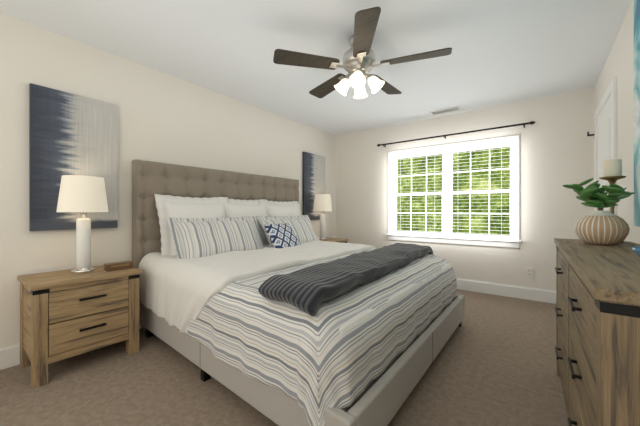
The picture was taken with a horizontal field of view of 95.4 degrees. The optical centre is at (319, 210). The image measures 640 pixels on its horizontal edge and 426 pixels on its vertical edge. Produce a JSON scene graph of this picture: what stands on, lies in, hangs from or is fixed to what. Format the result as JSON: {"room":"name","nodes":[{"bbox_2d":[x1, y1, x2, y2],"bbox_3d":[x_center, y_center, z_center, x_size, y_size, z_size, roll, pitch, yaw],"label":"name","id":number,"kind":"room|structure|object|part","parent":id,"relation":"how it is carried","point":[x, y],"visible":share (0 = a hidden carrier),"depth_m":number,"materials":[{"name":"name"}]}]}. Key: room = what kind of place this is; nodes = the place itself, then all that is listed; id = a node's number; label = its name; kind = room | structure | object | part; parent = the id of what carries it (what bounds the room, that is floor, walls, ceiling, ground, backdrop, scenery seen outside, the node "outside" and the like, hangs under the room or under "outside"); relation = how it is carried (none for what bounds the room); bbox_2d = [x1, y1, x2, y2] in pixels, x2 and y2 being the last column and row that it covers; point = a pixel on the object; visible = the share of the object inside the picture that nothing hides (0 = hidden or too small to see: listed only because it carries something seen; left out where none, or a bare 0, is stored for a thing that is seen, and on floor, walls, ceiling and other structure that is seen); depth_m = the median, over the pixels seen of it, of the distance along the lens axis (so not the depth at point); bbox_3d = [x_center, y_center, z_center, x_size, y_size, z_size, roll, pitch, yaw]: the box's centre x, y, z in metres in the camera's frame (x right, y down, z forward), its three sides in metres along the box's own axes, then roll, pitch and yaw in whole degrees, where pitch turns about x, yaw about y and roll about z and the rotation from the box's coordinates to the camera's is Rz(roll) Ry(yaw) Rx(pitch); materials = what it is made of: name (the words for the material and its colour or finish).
{"room":"bedroom","nodes":[
{"label":"bedroom","id":0,"kind":"room"},
{"bbox_2d":[0,13,335,347],"bbox_3d":[-1.299,-0.131,3.283,0.140,2.440,5.350,0,0,37],"label":"wall","id":1,"kind":"structure","parent":0,"point":[165,118],"depth_m":2.57,"materials":[{"name":"white paint"}]},
{"bbox_2d":[0,323,141,369],"bbox_3d":[-1.235,1.016,3.235,0.020,0.147,5.070,0,0,37],"label":"baseboard","id":2,"kind":"structure","parent":1,"relation":"attached to","point":[9,356],"depth_m":2.02,"materials":[{"name":"white"}]},
{"bbox_2d":[29,83,117,230],"bbox_3d":[-1.923,-0.381,2.307,0.035,1.060,0.540,0,0,37],"label":"art","id":3,"kind":"object","parent":1,"relation":"attached to","point":[71,134],"visible":0.71,"depth_m":2.24},
{"bbox_2d":[302,152,324,219],"bbox_3d":[-0.092,-0.381,4.728,0.035,1.060,0.550,0,0,37],"label":"art","id":4,"kind":"object","parent":1,"relation":"attached to","point":[313,174],"visible":0.71,"depth_m":4.64},
{"bbox_2d":[0,289,567,425],"bbox_3d":[0.121,1.129,2.209,3.700,0.080,5.350,0,0,37],"label":"floor","id":5,"kind":"structure","parent":0,"point":[493,363],"depth_m":1.80,"materials":[{"name":"beige carpet"}]},
{"bbox_2d":[17,261,141,388],"bbox_3d":[-1.747,0.749,2.142,0.489,0.681,0.614,0,0,37],"label":"nightstand","id":6,"kind":"object","parent":5,"relation":"on","point":[65,314],"depth_m":1.98,"materials":[{"name":"brown wood"}]},
{"bbox_2d":[56,175,107,272],"bbox_3d":[-1.783,0.103,2.195,0.304,0.710,0.304,0,0,37],"label":"lamp","id":7,"kind":"object","parent":6,"relation":"on","point":[83,195],"visible":1,"depth_m":2.13,"materials":[{"name":"white ceramic"}]},
{"bbox_3d":[-1.572,0.433,2.273,0.096,0.050,0.174,0,0,43],"label":"box nightstand","id":8,"kind":"part","parent":6,"relation":"part of","materials":[{"name":"brown wood"}]},
{"bbox_2d":[132,159,464,425],"bbox_3d":[-0.144,0.319,2.709,2.369,1.540,2.313,0,0,37],"label":"bed","id":9,"kind":"object","parent":5,"relation":"on","point":[255,292],"visible":1,"depth_m":1.82,"materials":[{"name":"beige fabric"}]},
{"bbox_3d":[-0.114,0.904,2.661,2.260,0.210,2.231,0,0,37],"label":"frame","id":10,"kind":"part","parent":9,"relation":"part of","materials":[{"name":"beige fabric"}]},
{"bbox_2d":[179,245,456,425],"bbox_3d":[0.180,0.710,2.400,1.390,0.572,2.211,0,0,37],"label":"duvet","id":11,"kind":"object","parent":9,"relation":"on","point":[296,365],"depth_m":1.48,"materials":[{"name":"white fabric"}]},
{"bbox_2d":[258,242,434,316],"bbox_3d":[0.428,0.542,2.228,0.510,0.424,2.225,0,0,37],"label":"throw","id":12,"kind":"object","parent":9,"relation":"on","point":[326,289],"depth_m":1.54,"materials":[{"name":"grey fabric"}]},
{"bbox_2d":[320,238,347,242],"bbox_3d":[0.087,0.774,4.567,0.489,0.630,0.614,0,0,37],"label":"nightstand","id":13,"kind":"object","parent":5,"relation":"on","point":[339,240],"visible":0.12,"depth_m":4.60,"materials":[{"name":"brown wood"}]},
{"bbox_2d":[313,194,331,239],"bbox_3d":[0.042,0.103,4.607,0.304,0.710,0.304,0,0,37],"label":"lamp","id":14,"kind":"object","parent":13,"relation":"on","point":[322,203],"visible":1,"depth_m":4.51,"materials":[{"name":"white ceramic"}]},
{"bbox_2d":[554,238,639,425],"bbox_3d":[1.278,0.639,1.242,0.403,0.900,1.581,0,0,37],"label":"dresser","id":15,"kind":"object","parent":5,"relation":"on","point":[597,311],"visible":1,"depth_m":0.85,"materials":[{"name":"brown wood"}]},
{"bbox_2d":[562,178,634,244],"bbox_3d":[1.541,0.004,1.624,0.295,0.368,0.280,0,0,37],"label":"vase","id":16,"kind":"object","parent":15,"relation":"on","point":[600,226],"visible":1,"depth_m":1.57,"materials":[{"name":"beige ceramic"}]},
{"bbox_2d":[599,159,625,242],"bbox_3d":[1.746,-0.060,1.739,0.116,0.496,0.116,0,0,37],"label":"candle holder","id":17,"kind":"object","parent":15,"relation":"on","point":[612,171],"visible":0.52,"depth_m":1.71,"materials":[{"name":"gold metal"}]},
{"bbox_2d":[631,247,639,256],"bbox_3d":[1.183,0.161,0.986,0.176,0.055,0.176,0,0,37],"label":"bowl","id":18,"kind":"object","parent":15,"relation":"on","point":[636,250],"visible":1,"depth_m":1.02,"materials":[{"name":"blue ceramic"}]},
{"bbox_2d":[0,0,631,135],"bbox_3d":[0.121,-1.391,2.209,3.700,0.080,5.350,0,0,37],"label":"ceiling","id":19,"kind":"structure","parent":0,"point":[507,51],"depth_m":2.37,"materials":[{"name":"white paint"}]},
{"bbox_2d":[273,7,451,98],"bbox_3d":[0.336,-1.121,2.319,1.294,0.459,1.247,0,0,37],"label":"ceiling fan","id":20,"kind":"object","parent":19,"relation":"hanging from","point":[359,62],"visible":1,"depth_m":2.19,"materials":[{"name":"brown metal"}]},
{"bbox_2d":[429,106,461,115],"bbox_3d":[1.685,-1.345,3.929,0.380,0.011,0.170,0,0,37],"label":"ceiling vent","id":21,"kind":"object","parent":19,"relation":"in","point":[446,110],"visible":1,"depth_m":3.92,"materials":[{"name":"white metal"}]},
{"bbox_2d":[336,88,593,290],"bbox_3d":[1.692,-0.131,4.287,3.420,2.440,0.140,0,0,37],"label":"wall","id":22,"kind":"structure","parent":0,"point":[556,147],"depth_m":3.65,"materials":[{"name":"white paint"}]},
{"bbox_2d":[386,135,520,247],"bbox_3d":[1.810,-0.234,4.169,1.774,1.399,0.185,0,0,37],"label":"window","id":23,"kind":"structure","parent":22,"relation":"in","point":[448,191],"depth_m":4.11,"materials":[{"name":"white wood"}]},
{"bbox_2d":[393,142,511,237],"bbox_3d":[1.801,-0.255,4.157,1.570,1.207,0.052,0,0,37],"label":"window blinds","id":24,"kind":"object","parent":23,"relation":"attached to","point":[456,151],"visible":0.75,"depth_m":4.07,"materials":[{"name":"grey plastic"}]},
{"bbox_2d":[377,121,535,146],"bbox_3d":[1.752,-1.041,4.092,2.058,0.050,0.094,0,0,37],"label":"curtain rod","id":25,"kind":"object","parent":22,"relation":"attached to","point":[523,124],"visible":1,"depth_m":3.93,"materials":[{"name":"black metal"}]},
{"bbox_2d":[456,278,555,303],"bbox_3d":[1.657,1.016,4.216,3.390,0.147,0.016,0,0,37],"label":"baseboard","id":26,"kind":"structure","parent":22,"relation":"attached to","point":[540,295],"depth_m":3.66,"materials":[{"name":"white"}]},
{"bbox_2d":[526,267,532,276],"bbox_3d":[2.548,0.754,3.545,0.072,0.116,0.008,0,0,37],"label":"electrical outlet","id":27,"kind":"object","parent":22,"relation":"attached to","point":[529,272],"visible":1,"depth_m":3.54,"materials":[{"name":"white plastic"}]},
{"bbox_2d":[594,0,639,243],"bbox_3d":[1.541,-0.131,1.135,0.140,2.440,5.350,0,0,37],"label":"wall","id":28,"kind":"structure","parent":0,"point":[619,63],"depth_m":2.02,"materials":[{"name":"white paint"}]},
{"bbox_2d":[594,76,616,214],"bbox_3d":[2.584,0.026,2.647,0.020,2.125,0.990,0,0,37],"label":"door frame","id":29,"kind":"structure","parent":28,"relation":"attached to","point":[605,130],"depth_m":2.57,"materials":[{"name":"white wood"}]},
{"bbox_2d":[634,0,639,226],"bbox_3d":[1.477,-0.576,1.203,0.037,1.330,1.200,0,0,37],"label":"art","id":30,"kind":"object","parent":28,"relation":"attached to","point":[637,112],"visible":1,"depth_m":1.63},
{"label":"outside","id":31,"kind":"structure","parent":0,"visible":0},
{"bbox_2d":[397,147,509,235],"bbox_3d":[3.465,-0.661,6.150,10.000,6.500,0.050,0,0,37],"label":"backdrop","id":32,"kind":"structure","parent":31,"point":[433,201],"depth_m":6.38,"materials":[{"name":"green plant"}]}
]}

